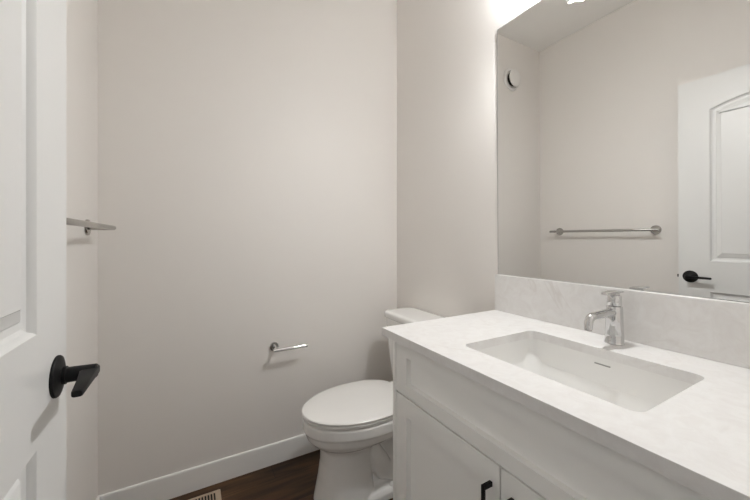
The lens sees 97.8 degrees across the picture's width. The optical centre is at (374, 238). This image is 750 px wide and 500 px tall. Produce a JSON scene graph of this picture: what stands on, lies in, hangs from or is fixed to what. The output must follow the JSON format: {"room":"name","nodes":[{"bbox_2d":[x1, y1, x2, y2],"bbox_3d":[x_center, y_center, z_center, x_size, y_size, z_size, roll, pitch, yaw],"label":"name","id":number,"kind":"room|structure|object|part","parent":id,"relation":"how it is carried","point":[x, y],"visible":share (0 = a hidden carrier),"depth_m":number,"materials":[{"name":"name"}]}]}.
{"room":"bathroom","nodes":[
{"label":"bathroom","id":0,"kind":"room"},
{"bbox_2d":[66,0,97,499],"bbox_3d":[-0.765,-0.205,0.566,0.120,2.720,1.700,0,0,-30],"label":"wall","id":1,"kind":"structure","parent":0,"point":[81,15],"depth_m":1.13,"materials":[{"name":"white paint"}]},
{"bbox_2d":[66,218,115,234],"bbox_3d":[-0.861,-0.042,0.939,0.080,0.058,0.699,0,0,-30],"label":"towel bar","id":2,"kind":"object","parent":1,"relation":"attached to","point":[88,226],"visible":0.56,"depth_m":0.98,"materials":[{"name":"silver metal"}]},
{"bbox_3d":[-1.045,-0.042,1.191,0.009,0.058,0.058,0,0,-30],"label":"wall plate","id":3,"kind":"part","parent":2,"relation":"part of","materials":[{"name":"silver metal"}]},
{"bbox_2d":[98,0,396,495],"bbox_3d":[-0.527,-0.205,1.748,1.701,2.720,0.120,0,0,-30],"label":"wall","id":4,"kind":"structure","parent":0,"point":[247,149],"depth_m":1.59,"materials":[{"name":"white paint"}]},
{"bbox_2d":[97,434,318,499],"bbox_3d":[-0.495,1.102,1.692,1.461,0.106,0.009,0,0,-30],"label":"baseboard","id":5,"kind":"structure","parent":4,"relation":"attached to","point":[179,483],"depth_m":1.54,"materials":[{"name":"white paint"}]},
{"bbox_2d":[270,342,307,351],"bbox_3d":[-0.443,0.553,1.681,0.177,0.045,0.077,0,0,-30],"label":"toilet paper holder","id":6,"kind":"object","parent":4,"relation":"attached to","point":[274,346],"visible":1,"depth_m":1.66,"materials":[{"name":"silver metal"}]},
{"bbox_3d":[-0.516,0.553,1.678,0.045,0.045,0.010,0,0,-30],"label":"wall plate","id":7,"kind":"part","parent":6,"relation":"part of","materials":[{"name":"silver metal"}]},
{"bbox_2d":[169,449,392,499],"bbox_3d":[-0.205,1.205,0.148,2.720,0.100,3.220,0,0,-30],"label":"floor","id":8,"kind":"structure","parent":0,"point":[295,478],"depth_m":1.54,"materials":[{"name":"brown wood"}]},
{"bbox_2d":[189,489,221,499],"bbox_3d":[-0.811,1.152,1.371,0.305,0.006,0.142,0,0,-30],"label":"floor vent","id":9,"kind":"object","parent":8,"relation":"in","point":[214,495],"visible":1,"depth_m":1.46,"materials":[{"name":"beige metal"}]},
{"bbox_2d":[302,307,445,499],"bbox_3d":[0.005,0.776,1.555,0.713,0.759,0.444,0,0,-30],"label":"toilet","id":10,"kind":"object","parent":8,"relation":"on","point":[351,424],"visible":0.66,"depth_m":1.40,"materials":[{"name":"white ceramic"}]},
{"bbox_3d":[-0.090,0.762,1.501,0.488,0.015,0.364,0,0,-30],"label":"seat","id":11,"kind":"part","parent":10,"relation":"part of","materials":[{"name":"white plastic"}]},
{"bbox_3d":[-0.087,0.745,1.502,0.500,0.016,0.369,0,0,-30],"label":"seat lid","id":12,"kind":"part","parent":10,"relation":"part of","materials":[{"name":"white plastic"}]},
{"bbox_3d":[-0.003,0.962,1.550,0.685,0.387,0.364,0,0,-30],"label":"bowl","id":13,"kind":"part","parent":10,"relation":"part of","materials":[{"name":"white ceramic"}]},
{"bbox_3d":[0.229,0.599,1.682,0.181,0.336,0.428,0,0,-30],"label":"tank","id":14,"kind":"part","parent":10,"relation":"part of","materials":[{"name":"white ceramic"}]},
{"bbox_3d":[0.231,0.414,1.683,0.195,0.035,0.444,0,0,-30],"label":"tank lid","id":15,"kind":"part","parent":10,"relation":"part of","materials":[{"name":"white ceramic"}]},
{"bbox_2d":[393,341,711,499],"bbox_3d":[0.502,0.739,0.825,0.573,0.832,0.889,0,0,-30],"label":"vanity cabinet","id":16,"kind":"object","parent":8,"relation":"on","point":[455,437],"visible":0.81,"depth_m":0.75,"materials":[{"name":"white paint"}]},
{"bbox_3d":[0.300,0.739,1.212,0.544,0.832,0.016,0,0,-30],"label":"panel","id":17,"kind":"part","parent":16,"relation":"part of","materials":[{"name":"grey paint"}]},
{"bbox_3d":[0.179,0.774,0.894,0.021,0.553,0.409,0,0,-30],"label":"door","id":18,"kind":"part","parent":16,"relation":"part of","materials":[{"name":"grey paint"}]},
{"bbox_3d":[0.247,0.619,0.724,0.029,0.158,0.008,0,0,-30],"label":"pull handle","id":19,"kind":"part","parent":16,"relation":"part of","materials":[{"name":"black metal"}]},
{"bbox_3d":[0.384,0.774,0.532,0.021,0.553,0.417,0,0,-30],"label":"door","id":20,"kind":"part","parent":16,"relation":"part of","materials":[{"name":"grey paint"}]},
{"bbox_2d":[382,310,749,499],"bbox_3d":[0.498,0.311,0.840,0.569,0.025,0.923,0,0,-30],"label":"countertop","id":21,"kind":"structure","parent":16,"relation":"on","point":[698,438],"depth_m":0.61,"materials":[{"name":"white stone"}]},
{"bbox_2d":[477,338,693,411],"bbox_3d":[0.482,0.400,0.813,0.346,0.152,0.459,0,0,-30],"label":"sink","id":22,"kind":"object","parent":21,"relation":"in","point":[622,385],"visible":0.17,"depth_m":0.91,"materials":[{"name":"white ceramic"}]},
{"bbox_2d":[584,290,624,345],"bbox_3d":[0.638,0.224,0.910,0.185,0.149,0.049,0,0,-30],"label":"faucet","id":23,"kind":"object","parent":21,"relation":"on","point":[613,313],"visible":1,"depth_m":0.92,"materials":[{"name":"silver metal"}]},
{"bbox_3d":[0.618,0.219,0.899,0.138,0.045,0.025,0,0,-30],"label":"spout","id":24,"kind":"part","parent":23,"relation":"part of","materials":[{"name":"silver metal"}]},
{"bbox_3d":[0.674,0.155,0.931,0.083,0.011,0.032,0,0,-30],"label":"lever","id":25,"kind":"part","parent":23,"relation":"part of","materials":[{"name":"silver metal"}]},
{"bbox_2d":[397,0,746,316],"bbox_3d":[0.930,-0.205,0.780,0.120,2.720,3.000,0,0,-30],"label":"wall","id":26,"kind":"structure","parent":0,"point":[447,170],"depth_m":1.65,"materials":[{"name":"white paint"}]},
{"bbox_2d":[495,274,749,368],"bbox_3d":[0.738,0.224,0.977,0.019,0.149,0.923,0,0,-30],"label":"backsplash","id":27,"kind":"structure","parent":26,"relation":"attached to","point":[717,330],"depth_m":0.91,"materials":[{"name":"white stone"}]},
{"bbox_2d":[497,0,749,302],"bbox_3d":[0.742,-0.366,0.981,0.005,1.028,0.914,0,0,-30],"label":"wall mirror","id":28,"kind":"object","parent":26,"relation":"attached to","point":[623,126],"visible":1,"depth_m":0.97,"materials":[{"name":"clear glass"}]},
{"bbox_3d":[-0.124,-0.205,-0.117,2.600,2.720,0.120,0,0,-30],"label":"wall","id":29,"kind":"structure","parent":0,"visible":0},
{"bbox_2d":[0,0,99,499],"bbox_3d":[-0.365,0.139,0.277,0.090,2.008,0.732,0,0,-30],"label":"door","id":30,"kind":"structure","parent":29,"relation":"in","point":[34,372],"depth_m":0.47,"materials":[{"name":"white paint"}]},
{"bbox_3d":[-0.520,0.226,0.540,0.010,0.067,0.067,0,0,-30],"label":"handle","id":31,"kind":"part","parent":30,"relation":"part of","materials":[{"name":"black metal"}]},
{"bbox_3d":[-0.466,0.226,0.521,0.024,0.015,0.107,0,0,-30],"label":"lever","id":32,"kind":"part","parent":30,"relation":"part of","materials":[{"name":"black metal"}]}
]}

